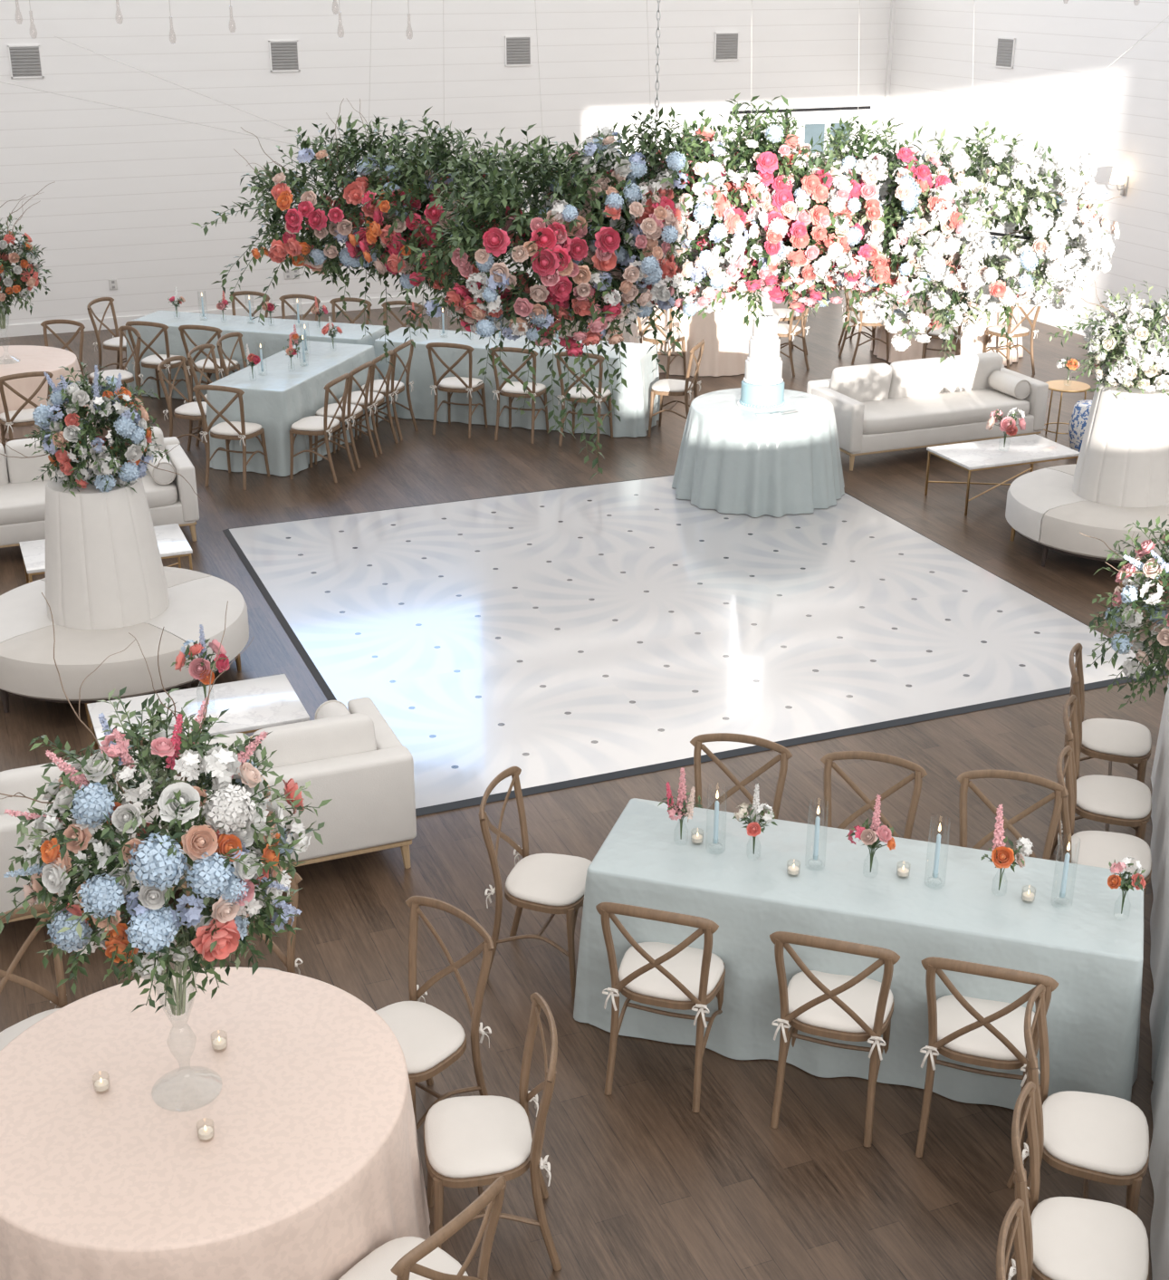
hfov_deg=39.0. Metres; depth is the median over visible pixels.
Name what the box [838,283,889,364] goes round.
chair
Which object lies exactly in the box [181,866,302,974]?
chair
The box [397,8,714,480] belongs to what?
hanging floral arrangement
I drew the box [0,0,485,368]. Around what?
cluster
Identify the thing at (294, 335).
floral arrangement
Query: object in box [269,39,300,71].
air vent
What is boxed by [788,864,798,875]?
votive candle
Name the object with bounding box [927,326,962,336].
seat cushion
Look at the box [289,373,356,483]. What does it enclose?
chair
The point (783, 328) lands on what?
seat cushion
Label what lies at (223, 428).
seat cushion
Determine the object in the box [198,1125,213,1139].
votive candle
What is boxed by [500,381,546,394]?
seat cushion
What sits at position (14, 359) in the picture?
tablecloth
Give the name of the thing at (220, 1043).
votive candle
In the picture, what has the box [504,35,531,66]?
air vent
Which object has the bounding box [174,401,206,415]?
seat cushion
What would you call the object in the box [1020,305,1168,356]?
baseboard
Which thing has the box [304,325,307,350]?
taper candle
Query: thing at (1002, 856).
bud vase
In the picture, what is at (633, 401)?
tablecloth
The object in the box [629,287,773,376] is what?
tablecloth
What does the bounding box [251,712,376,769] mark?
cushion
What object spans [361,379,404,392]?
seat cushion
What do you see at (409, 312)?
bud vase
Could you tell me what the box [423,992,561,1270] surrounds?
chair
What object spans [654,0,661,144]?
hanging chain
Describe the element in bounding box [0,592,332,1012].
floral arrangement
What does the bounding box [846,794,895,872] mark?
bud vase
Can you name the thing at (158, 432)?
cushion
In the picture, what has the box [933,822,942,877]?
taper candle
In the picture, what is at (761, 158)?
cluster
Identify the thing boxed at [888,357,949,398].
cushion
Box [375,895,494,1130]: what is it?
chair
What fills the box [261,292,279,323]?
bud vase
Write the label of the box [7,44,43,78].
air vent
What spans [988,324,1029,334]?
seat cushion
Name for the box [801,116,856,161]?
trim
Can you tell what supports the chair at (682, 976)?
on the floor
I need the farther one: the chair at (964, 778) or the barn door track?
the barn door track
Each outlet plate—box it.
[108,279,117,289]
[283,268,299,279]
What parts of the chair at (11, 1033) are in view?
rail, leg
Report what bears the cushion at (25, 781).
on the sofa at (355, 760)
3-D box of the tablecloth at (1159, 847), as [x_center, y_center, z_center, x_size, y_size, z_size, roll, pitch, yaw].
[3.114,0.987,7.820,0.729,0.756,2.932,7,24,16]
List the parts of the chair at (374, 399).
leg, leg, seat frame, leg, rail, leg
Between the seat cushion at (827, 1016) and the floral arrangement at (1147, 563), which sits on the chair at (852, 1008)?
the seat cushion at (827, 1016)
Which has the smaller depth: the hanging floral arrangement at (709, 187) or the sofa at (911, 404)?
the hanging floral arrangement at (709, 187)
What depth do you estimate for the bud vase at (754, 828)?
6.90 m
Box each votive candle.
[94,1077,108,1091]
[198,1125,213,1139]
[212,1036,226,1049]
[692,832,702,843]
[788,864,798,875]
[897,866,909,876]
[1022,889,1034,901]
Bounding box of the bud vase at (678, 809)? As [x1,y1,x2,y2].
[657,767,703,839]
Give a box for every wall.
[0,0,891,325]
[885,0,1168,348]
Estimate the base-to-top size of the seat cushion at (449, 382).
0.039 m
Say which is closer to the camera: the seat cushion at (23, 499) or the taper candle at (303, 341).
the seat cushion at (23, 499)
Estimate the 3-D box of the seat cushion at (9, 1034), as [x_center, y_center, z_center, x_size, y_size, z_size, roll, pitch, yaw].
[-2.053,1.531,6.286,0.374,0.039,0.419,20,30,39]
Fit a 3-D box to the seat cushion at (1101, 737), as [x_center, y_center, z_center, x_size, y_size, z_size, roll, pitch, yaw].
[2.814,0.508,8.745,0.374,0.039,0.419,7,24,16]
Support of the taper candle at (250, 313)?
in the hurricane
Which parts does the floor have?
edge trim, edge trim, edge trim, edge trim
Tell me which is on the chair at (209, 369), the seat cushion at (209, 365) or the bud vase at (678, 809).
the seat cushion at (209, 365)
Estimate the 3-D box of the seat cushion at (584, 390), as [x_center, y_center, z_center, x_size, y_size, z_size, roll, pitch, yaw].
[0.024,-2.340,15.586,0.419,0.039,0.374,7,24,16]
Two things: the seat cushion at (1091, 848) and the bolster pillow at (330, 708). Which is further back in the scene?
the bolster pillow at (330, 708)
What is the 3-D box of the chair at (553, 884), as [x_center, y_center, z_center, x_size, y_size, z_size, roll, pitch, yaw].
[-0.197,1.075,7.422,0.476,0.917,0.499,7,24,16]
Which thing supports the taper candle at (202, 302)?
in the hurricane
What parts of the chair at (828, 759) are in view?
leg, rail, leg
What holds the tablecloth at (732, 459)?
on the floor
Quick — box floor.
[0,284,1168,1279]
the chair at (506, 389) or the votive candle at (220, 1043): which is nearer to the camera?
the votive candle at (220, 1043)
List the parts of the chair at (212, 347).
leg, rail, leg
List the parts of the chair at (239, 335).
leg, rail, leg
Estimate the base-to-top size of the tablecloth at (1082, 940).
0.756 m
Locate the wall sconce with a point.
(1118, 176)
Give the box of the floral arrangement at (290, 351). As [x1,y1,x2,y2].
[283,335,299,365]
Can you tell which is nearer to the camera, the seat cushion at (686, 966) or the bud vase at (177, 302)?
the seat cushion at (686, 966)
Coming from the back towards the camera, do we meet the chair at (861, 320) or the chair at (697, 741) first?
the chair at (861, 320)
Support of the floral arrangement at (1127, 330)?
on the round ottoman at (1120, 477)
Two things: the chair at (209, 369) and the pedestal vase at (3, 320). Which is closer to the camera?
the pedestal vase at (3, 320)
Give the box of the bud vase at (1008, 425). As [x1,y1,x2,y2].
[986,407,1026,445]
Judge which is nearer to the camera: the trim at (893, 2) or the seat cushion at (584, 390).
the seat cushion at (584, 390)
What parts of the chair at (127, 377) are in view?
seat frame, leg, rail, leg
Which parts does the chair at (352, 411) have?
leg, leg, seat frame, leg, rail, leg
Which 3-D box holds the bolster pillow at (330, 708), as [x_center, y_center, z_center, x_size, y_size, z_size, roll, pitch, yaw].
[-1.266,0.478,8.579,0.186,0.186,0.424,-9,24,-20]
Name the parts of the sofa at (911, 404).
armrest, leg, backrest, rail, armrest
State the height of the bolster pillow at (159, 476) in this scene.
0.186 m
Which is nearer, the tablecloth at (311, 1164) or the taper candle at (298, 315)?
the tablecloth at (311, 1164)
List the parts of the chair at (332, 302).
leg, rail, leg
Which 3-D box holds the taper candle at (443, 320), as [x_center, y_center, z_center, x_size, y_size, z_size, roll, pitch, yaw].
[-1.409,-3.185,16.431,0.021,0.252,0.021,0,23,0]
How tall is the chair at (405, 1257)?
0.917 m
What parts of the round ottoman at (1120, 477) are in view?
leg, leg, seat, seat, seat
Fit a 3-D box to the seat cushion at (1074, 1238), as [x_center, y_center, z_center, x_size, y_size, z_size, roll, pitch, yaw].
[1.622,1.939,5.307,0.374,0.039,0.419,7,24,16]
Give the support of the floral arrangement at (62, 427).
on the round ottoman at (106, 579)
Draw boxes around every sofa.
[0,426,199,548]
[0,696,416,923]
[807,352,1049,471]
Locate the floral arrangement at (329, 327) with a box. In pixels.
[321,316,342,345]
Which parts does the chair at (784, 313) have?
seat frame, leg, leg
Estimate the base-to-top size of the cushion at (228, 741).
0.406 m
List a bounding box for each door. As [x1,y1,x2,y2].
[734,108,797,279]
[804,122,850,226]
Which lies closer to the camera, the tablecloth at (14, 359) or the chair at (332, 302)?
the tablecloth at (14, 359)
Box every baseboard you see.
[0,292,448,337]
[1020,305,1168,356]
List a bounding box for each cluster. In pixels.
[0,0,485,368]
[345,0,533,338]
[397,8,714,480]
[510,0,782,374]
[623,92,885,327]
[736,39,971,334]
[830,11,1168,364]
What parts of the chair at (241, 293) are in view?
leg, rail, leg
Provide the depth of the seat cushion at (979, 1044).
6.32 m
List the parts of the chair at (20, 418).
leg, leg, seat frame, rail, leg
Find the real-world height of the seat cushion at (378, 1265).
0.039 m
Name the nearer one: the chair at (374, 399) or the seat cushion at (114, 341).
the chair at (374, 399)
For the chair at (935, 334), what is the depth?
18.00 m
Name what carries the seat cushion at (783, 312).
on the chair at (784, 313)
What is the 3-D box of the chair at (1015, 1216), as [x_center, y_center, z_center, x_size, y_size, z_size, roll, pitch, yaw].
[1.404,2.161,4.813,0.476,0.917,0.499,7,24,16]
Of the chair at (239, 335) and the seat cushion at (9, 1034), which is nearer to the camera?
the seat cushion at (9, 1034)
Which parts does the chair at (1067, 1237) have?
leg, rail, leg, seat frame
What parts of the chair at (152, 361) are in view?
leg, rail, leg, seat frame, leg, leg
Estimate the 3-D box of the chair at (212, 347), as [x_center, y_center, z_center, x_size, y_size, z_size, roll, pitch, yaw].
[-3.411,-2.300,15.531,0.476,0.917,0.499,7,24,16]
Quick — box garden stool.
[1068,399,1092,452]
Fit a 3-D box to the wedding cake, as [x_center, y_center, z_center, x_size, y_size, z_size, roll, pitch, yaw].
[1.500,-2.342,13.778,0.420,0.760,0.420,0,23,0]
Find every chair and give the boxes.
[0,371,53,452]
[0,903,67,1050]
[40,318,86,384]
[86,297,126,371]
[88,325,150,429]
[125,320,193,407]
[156,356,206,454]
[178,324,240,402]
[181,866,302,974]
[187,343,220,446]
[192,384,269,490]
[216,332,247,376]
[230,290,269,317]
[279,294,320,321]
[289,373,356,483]
[314,361,377,468]
[329,297,372,324]
[336,349,398,453]
[338,1176,506,1279]
[358,338,418,441]
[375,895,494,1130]
[381,300,423,327]
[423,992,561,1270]
[425,342,487,438]
[478,766,591,997]
[489,346,548,443]
[554,351,613,449]
[596,902,725,1112]
[635,307,686,378]
[647,338,704,436]
[690,732,792,818]
[769,931,900,1146]
[772,287,808,355]
[778,298,809,376]
[819,750,927,838]
[837,288,878,345]
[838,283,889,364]
[915,956,1058,1168]
[922,295,968,358]
[956,769,1068,859]
[982,295,1044,374]
[996,1198,1029,1279]
[1005,983,1149,1255]
[1006,1081,1149,1279]
[1051,694,1152,861]
[1057,745,1152,903]
[1058,643,1152,836]
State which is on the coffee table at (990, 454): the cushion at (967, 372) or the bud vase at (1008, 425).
the bud vase at (1008, 425)
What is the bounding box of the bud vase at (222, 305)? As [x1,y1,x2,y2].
[216,289,230,317]
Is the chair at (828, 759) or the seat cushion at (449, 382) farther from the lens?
the seat cushion at (449, 382)
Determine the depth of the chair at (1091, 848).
7.59 m
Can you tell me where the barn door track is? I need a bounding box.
[730,105,871,114]
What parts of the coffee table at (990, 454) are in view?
leg, leg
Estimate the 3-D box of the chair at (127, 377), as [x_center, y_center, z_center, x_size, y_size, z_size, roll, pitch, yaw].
[-4.620,-2.601,16.255,0.476,0.917,0.499,-17,28,-35]
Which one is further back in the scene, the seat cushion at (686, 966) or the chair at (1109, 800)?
the chair at (1109, 800)
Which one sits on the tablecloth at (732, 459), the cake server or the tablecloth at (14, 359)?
the cake server
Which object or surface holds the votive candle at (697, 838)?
on the tablecloth at (1082, 940)
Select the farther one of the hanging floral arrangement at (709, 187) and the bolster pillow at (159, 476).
the bolster pillow at (159, 476)
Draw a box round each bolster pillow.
[145,448,175,484]
[314,700,350,720]
[988,369,1031,399]
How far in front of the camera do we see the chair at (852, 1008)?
6.40 m
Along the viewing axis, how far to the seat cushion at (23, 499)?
12.76 m
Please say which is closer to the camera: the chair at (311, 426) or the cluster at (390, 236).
the cluster at (390, 236)
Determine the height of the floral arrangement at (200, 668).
0.460 m
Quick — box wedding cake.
[737,312,787,410]
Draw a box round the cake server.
[768,410,798,415]
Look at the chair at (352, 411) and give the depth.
14.90 m
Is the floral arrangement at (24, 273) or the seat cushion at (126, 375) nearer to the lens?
the floral arrangement at (24, 273)
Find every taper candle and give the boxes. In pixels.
[201,292,204,317]
[248,297,251,319]
[259,343,263,371]
[297,298,299,323]
[301,336,305,362]
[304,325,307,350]
[442,308,444,333]
[713,790,719,843]
[813,806,820,859]
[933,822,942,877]
[1059,842,1070,897]
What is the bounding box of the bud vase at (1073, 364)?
[1057,356,1079,381]
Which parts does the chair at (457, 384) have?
leg, leg, rail, seat frame, leg, leg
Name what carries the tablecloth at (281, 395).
on the floor
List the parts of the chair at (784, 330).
seat frame, leg, leg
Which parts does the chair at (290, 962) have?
leg, rail, leg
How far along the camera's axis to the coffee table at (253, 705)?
9.19 m
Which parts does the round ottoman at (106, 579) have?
leg, seat, leg, seat, seat, seat, leg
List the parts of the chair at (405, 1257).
leg, rail, leg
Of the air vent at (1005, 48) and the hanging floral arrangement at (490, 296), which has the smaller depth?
the hanging floral arrangement at (490, 296)
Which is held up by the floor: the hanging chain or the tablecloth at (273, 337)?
the tablecloth at (273, 337)
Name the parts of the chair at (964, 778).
leg, rail, leg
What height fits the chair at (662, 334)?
0.917 m
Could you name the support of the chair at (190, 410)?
on the floor
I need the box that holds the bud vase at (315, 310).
[310,296,328,323]
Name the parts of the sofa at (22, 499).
backrest, rail, armrest, leg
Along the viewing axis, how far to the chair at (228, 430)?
14.28 m
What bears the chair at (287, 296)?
on the floor
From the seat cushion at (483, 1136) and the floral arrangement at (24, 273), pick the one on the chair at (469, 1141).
the seat cushion at (483, 1136)
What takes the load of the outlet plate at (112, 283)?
attached to the wall at (123, 199)
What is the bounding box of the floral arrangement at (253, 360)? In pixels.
[240,343,260,378]
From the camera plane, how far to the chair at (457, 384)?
15.80 m
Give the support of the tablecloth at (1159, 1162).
on the floor
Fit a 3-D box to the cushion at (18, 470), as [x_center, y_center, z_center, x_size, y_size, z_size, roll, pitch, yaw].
[-4.237,-1.403,12.999,0.603,0.406,0.218,-9,24,-20]
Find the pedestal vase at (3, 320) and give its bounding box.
[0,301,5,328]
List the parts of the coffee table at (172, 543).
leg, leg, leg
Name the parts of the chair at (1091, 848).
rail, leg, leg, leg, seat frame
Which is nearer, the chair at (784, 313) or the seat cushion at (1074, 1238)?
the seat cushion at (1074, 1238)
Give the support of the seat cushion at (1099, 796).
on the chair at (1109, 800)
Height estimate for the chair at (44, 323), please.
0.917 m
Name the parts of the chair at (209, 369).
leg, rail, seat frame, leg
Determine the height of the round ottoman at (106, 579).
1.301 m
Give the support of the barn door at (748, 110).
hanging from the barn door track
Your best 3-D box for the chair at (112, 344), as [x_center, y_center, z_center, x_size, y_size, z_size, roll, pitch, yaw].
[-4.979,-3.185,17.655,0.476,0.917,0.499,7,24,16]
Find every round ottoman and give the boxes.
[0,468,249,726]
[1005,376,1168,583]
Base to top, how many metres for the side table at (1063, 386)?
0.520 m
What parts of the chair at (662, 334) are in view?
leg, seat frame, leg, leg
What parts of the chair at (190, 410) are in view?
leg, rail, leg, seat frame, leg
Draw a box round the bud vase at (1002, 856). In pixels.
[981,804,1033,890]
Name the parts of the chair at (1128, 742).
leg, rail, leg, seat frame, leg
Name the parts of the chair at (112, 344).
leg, rail, seat frame, leg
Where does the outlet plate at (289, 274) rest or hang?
attached to the wall at (123, 199)
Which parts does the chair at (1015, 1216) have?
leg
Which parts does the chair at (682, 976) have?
leg, rail, seat frame, leg, leg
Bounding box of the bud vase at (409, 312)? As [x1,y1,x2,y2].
[405,302,422,330]
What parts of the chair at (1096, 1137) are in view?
leg, leg, rail, seat frame, leg, leg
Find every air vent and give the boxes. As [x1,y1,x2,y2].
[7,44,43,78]
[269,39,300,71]
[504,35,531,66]
[713,31,740,60]
[995,37,1016,68]
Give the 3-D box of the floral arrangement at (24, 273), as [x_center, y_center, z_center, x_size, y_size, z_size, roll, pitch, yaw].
[-5.304,-3.576,15.108,0.930,1.211,0.843,-13,26,-28]
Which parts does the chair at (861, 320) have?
leg, leg, seat frame, leg, leg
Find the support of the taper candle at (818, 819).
in the hurricane
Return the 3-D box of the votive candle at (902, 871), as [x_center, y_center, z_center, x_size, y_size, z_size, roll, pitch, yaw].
[1.322,0.954,6.836,0.058,0.056,0.058,0,23,0]
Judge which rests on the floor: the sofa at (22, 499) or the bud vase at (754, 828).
the sofa at (22, 499)
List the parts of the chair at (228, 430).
leg, rail, leg, seat frame, leg, leg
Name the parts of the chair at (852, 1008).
leg, leg, rail, seat frame, leg, leg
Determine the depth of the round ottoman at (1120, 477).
12.33 m
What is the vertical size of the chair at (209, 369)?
0.917 m
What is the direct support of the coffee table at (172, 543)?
on the floor
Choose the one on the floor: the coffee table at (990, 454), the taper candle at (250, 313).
the coffee table at (990, 454)
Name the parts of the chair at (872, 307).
leg, leg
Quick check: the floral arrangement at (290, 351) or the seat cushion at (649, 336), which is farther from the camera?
the seat cushion at (649, 336)
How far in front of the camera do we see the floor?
10.10 m
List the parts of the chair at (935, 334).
leg, seat frame, leg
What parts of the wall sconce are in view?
lamp shade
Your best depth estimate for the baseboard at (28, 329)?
20.89 m
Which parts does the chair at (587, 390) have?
leg, leg, rail, seat frame, leg, leg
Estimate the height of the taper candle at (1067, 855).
0.252 m
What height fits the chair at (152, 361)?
0.917 m
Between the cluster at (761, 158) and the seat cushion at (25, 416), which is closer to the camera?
the cluster at (761, 158)
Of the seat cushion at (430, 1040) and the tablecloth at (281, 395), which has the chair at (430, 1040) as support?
the seat cushion at (430, 1040)
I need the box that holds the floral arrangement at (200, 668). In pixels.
[171,624,230,698]
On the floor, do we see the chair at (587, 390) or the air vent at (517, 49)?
the chair at (587, 390)
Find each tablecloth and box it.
[0,345,94,443]
[0,966,430,1279]
[125,310,386,400]
[206,340,384,476]
[374,327,660,437]
[573,798,1144,1109]
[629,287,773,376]
[672,387,845,517]
[870,279,1023,365]
[1148,1005,1168,1279]
[1149,678,1168,1081]
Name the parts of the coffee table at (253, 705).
leg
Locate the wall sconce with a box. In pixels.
[1109,165,1128,195]
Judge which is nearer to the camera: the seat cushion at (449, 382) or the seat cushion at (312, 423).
the seat cushion at (312, 423)
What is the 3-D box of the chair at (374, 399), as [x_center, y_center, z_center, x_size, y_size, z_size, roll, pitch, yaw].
[-2.040,-2.247,15.404,0.476,0.917,0.499,7,24,16]
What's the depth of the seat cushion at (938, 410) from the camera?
15.13 m
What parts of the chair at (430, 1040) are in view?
leg, leg, seat frame, rail, leg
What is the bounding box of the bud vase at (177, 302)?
[168,287,185,317]
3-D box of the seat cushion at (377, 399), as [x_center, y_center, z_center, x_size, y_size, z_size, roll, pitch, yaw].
[-2.083,-2.266,15.409,0.374,0.039,0.419,7,24,16]
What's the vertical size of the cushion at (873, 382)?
0.406 m
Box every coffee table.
[19,523,192,583]
[86,673,309,752]
[924,433,1079,515]
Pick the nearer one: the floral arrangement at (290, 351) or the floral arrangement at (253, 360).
the floral arrangement at (253, 360)
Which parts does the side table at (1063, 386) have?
leg, leg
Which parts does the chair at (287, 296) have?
leg, rail, leg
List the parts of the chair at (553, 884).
leg, rail, leg, seat frame, leg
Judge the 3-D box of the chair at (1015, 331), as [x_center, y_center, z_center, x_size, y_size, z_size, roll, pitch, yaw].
[4.719,-3.408,18.192,0.499,0.917,0.476,-13,26,-27]
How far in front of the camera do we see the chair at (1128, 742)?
8.66 m
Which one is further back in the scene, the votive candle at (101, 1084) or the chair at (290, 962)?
the chair at (290, 962)
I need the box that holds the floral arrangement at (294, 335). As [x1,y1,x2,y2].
[287,324,306,357]
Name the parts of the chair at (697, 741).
leg, rail, leg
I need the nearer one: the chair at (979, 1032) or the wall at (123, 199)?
the chair at (979, 1032)
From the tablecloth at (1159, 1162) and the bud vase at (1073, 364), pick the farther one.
the bud vase at (1073, 364)
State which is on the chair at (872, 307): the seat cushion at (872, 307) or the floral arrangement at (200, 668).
the seat cushion at (872, 307)
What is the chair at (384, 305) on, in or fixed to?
on the floor
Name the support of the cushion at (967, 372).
on the sofa at (911, 404)
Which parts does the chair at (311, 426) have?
leg, leg, seat frame, leg, rail, leg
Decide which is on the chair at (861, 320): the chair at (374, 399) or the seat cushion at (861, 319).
the seat cushion at (861, 319)
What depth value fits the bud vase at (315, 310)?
16.75 m
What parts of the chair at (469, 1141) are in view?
leg, leg, seat frame, leg, rail, leg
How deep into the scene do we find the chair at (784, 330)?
18.14 m
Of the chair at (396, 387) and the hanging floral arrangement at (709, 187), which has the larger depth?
the chair at (396, 387)
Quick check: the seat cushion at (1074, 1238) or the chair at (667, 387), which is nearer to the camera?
the seat cushion at (1074, 1238)
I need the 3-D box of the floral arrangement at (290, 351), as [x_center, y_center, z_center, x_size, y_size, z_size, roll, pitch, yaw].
[-2.686,-2.630,15.085,0.166,0.334,0.161,18,29,36]
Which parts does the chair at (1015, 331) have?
leg, seat frame, leg, leg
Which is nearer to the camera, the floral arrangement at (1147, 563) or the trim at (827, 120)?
the floral arrangement at (1147, 563)
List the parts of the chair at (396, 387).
leg, leg, seat frame, leg, rail, leg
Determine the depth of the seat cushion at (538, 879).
7.35 m
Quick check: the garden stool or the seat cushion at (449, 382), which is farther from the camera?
the seat cushion at (449, 382)
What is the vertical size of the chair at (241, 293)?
0.917 m
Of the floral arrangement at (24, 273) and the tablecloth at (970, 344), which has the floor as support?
the tablecloth at (970, 344)
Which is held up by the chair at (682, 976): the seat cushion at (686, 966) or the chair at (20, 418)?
the seat cushion at (686, 966)
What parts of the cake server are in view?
blade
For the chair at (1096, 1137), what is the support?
on the floor
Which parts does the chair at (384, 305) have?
leg, rail, leg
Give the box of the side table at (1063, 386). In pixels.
[1044,379,1090,442]
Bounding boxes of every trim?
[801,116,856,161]
[881,0,895,150]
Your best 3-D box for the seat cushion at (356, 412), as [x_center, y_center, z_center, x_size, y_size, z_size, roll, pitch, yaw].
[-2.228,-2.090,14.986,0.374,0.039,0.419,7,24,16]
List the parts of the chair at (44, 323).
leg, rail, leg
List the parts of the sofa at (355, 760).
rail, armrest, leg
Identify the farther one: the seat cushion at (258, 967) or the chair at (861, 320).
the chair at (861, 320)
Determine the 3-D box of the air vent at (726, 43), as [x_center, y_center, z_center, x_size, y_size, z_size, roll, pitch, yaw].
[1.912,-7.975,22.152,0.360,0.360,0.026,-9,24,-20]
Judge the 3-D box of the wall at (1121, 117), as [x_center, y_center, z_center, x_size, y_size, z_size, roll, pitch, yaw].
[9.457,-4.782,10.968,0.200,9.000,27.100,-9,24,-20]
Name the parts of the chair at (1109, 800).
leg, leg, rail, seat frame, leg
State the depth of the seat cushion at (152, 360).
16.75 m
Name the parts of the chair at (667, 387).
leg, leg, seat frame, leg, rail, leg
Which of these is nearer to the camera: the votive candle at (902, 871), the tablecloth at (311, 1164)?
the tablecloth at (311, 1164)
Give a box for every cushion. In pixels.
[0,408,36,423]
[0,442,9,484]
[0,470,177,525]
[0,756,127,814]
[0,1008,59,1050]
[5,437,87,483]
[86,426,164,469]
[89,369,133,380]
[103,336,126,346]
[128,732,254,789]
[141,354,181,365]
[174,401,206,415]
[192,357,238,369]
[210,421,261,435]
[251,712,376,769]
[258,967,280,971]
[291,415,339,431]
[316,403,362,417]
[338,391,384,404]
[338,1236,468,1279]
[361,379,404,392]
[375,1000,465,1074]
[424,1095,532,1178]
[438,376,483,388]
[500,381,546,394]
[505,853,591,905]
[568,386,610,399]
[618,942,724,1000]
[644,329,683,340]
[652,378,693,392]
[772,307,799,317]
[778,323,801,334]
[788,970,894,1032]
[829,363,893,402]
[850,301,878,309]
[851,313,885,323]
[862,388,1030,433]
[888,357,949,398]
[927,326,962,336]
[936,994,1035,1060]
[943,352,1003,392]
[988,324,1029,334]
[1030,1196,1149,1279]
[1042,1090,1149,1175]
[1071,830,1152,878]
[1077,774,1152,819]
[1082,718,1152,757]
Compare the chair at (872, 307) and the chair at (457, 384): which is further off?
the chair at (872, 307)
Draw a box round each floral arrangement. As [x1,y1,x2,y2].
[0,182,53,317]
[0,360,202,501]
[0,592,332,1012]
[171,624,230,698]
[240,343,260,378]
[283,335,299,365]
[287,324,306,357]
[321,316,342,345]
[1046,279,1168,402]
[1079,514,1168,710]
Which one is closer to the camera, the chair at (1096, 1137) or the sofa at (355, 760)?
the chair at (1096, 1137)
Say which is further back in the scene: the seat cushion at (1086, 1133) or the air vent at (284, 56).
the air vent at (284, 56)
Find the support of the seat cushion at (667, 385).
on the chair at (667, 387)
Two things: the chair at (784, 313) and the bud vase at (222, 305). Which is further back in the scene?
the chair at (784, 313)
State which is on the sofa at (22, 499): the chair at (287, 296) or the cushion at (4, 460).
the cushion at (4, 460)
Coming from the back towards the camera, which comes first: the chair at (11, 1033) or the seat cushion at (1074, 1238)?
the chair at (11, 1033)
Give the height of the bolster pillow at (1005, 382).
0.186 m
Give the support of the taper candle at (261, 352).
in the hurricane
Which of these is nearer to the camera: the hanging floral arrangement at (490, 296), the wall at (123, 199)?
the hanging floral arrangement at (490, 296)
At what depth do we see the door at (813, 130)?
23.24 m
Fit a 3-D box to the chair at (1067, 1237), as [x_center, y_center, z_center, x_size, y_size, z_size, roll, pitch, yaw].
[1.579,1.949,5.323,0.476,0.917,0.499,7,24,16]
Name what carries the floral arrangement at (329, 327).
on the tablecloth at (281, 395)
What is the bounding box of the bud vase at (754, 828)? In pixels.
[732,783,777,854]
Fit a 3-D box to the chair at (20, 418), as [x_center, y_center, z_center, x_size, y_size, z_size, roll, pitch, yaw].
[-5.011,-1.993,14.793,0.499,0.917,0.476,-13,26,-27]
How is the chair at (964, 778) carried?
on the floor
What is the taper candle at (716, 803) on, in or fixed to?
in the hurricane
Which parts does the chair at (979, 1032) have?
leg, seat frame, rail, leg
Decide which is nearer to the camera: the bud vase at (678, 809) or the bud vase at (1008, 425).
the bud vase at (678, 809)
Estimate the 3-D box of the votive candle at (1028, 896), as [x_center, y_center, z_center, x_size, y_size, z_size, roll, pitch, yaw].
[1.794,1.028,6.659,0.058,0.056,0.058,0,23,0]
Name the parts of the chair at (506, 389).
leg, leg, rail, seat frame, leg, leg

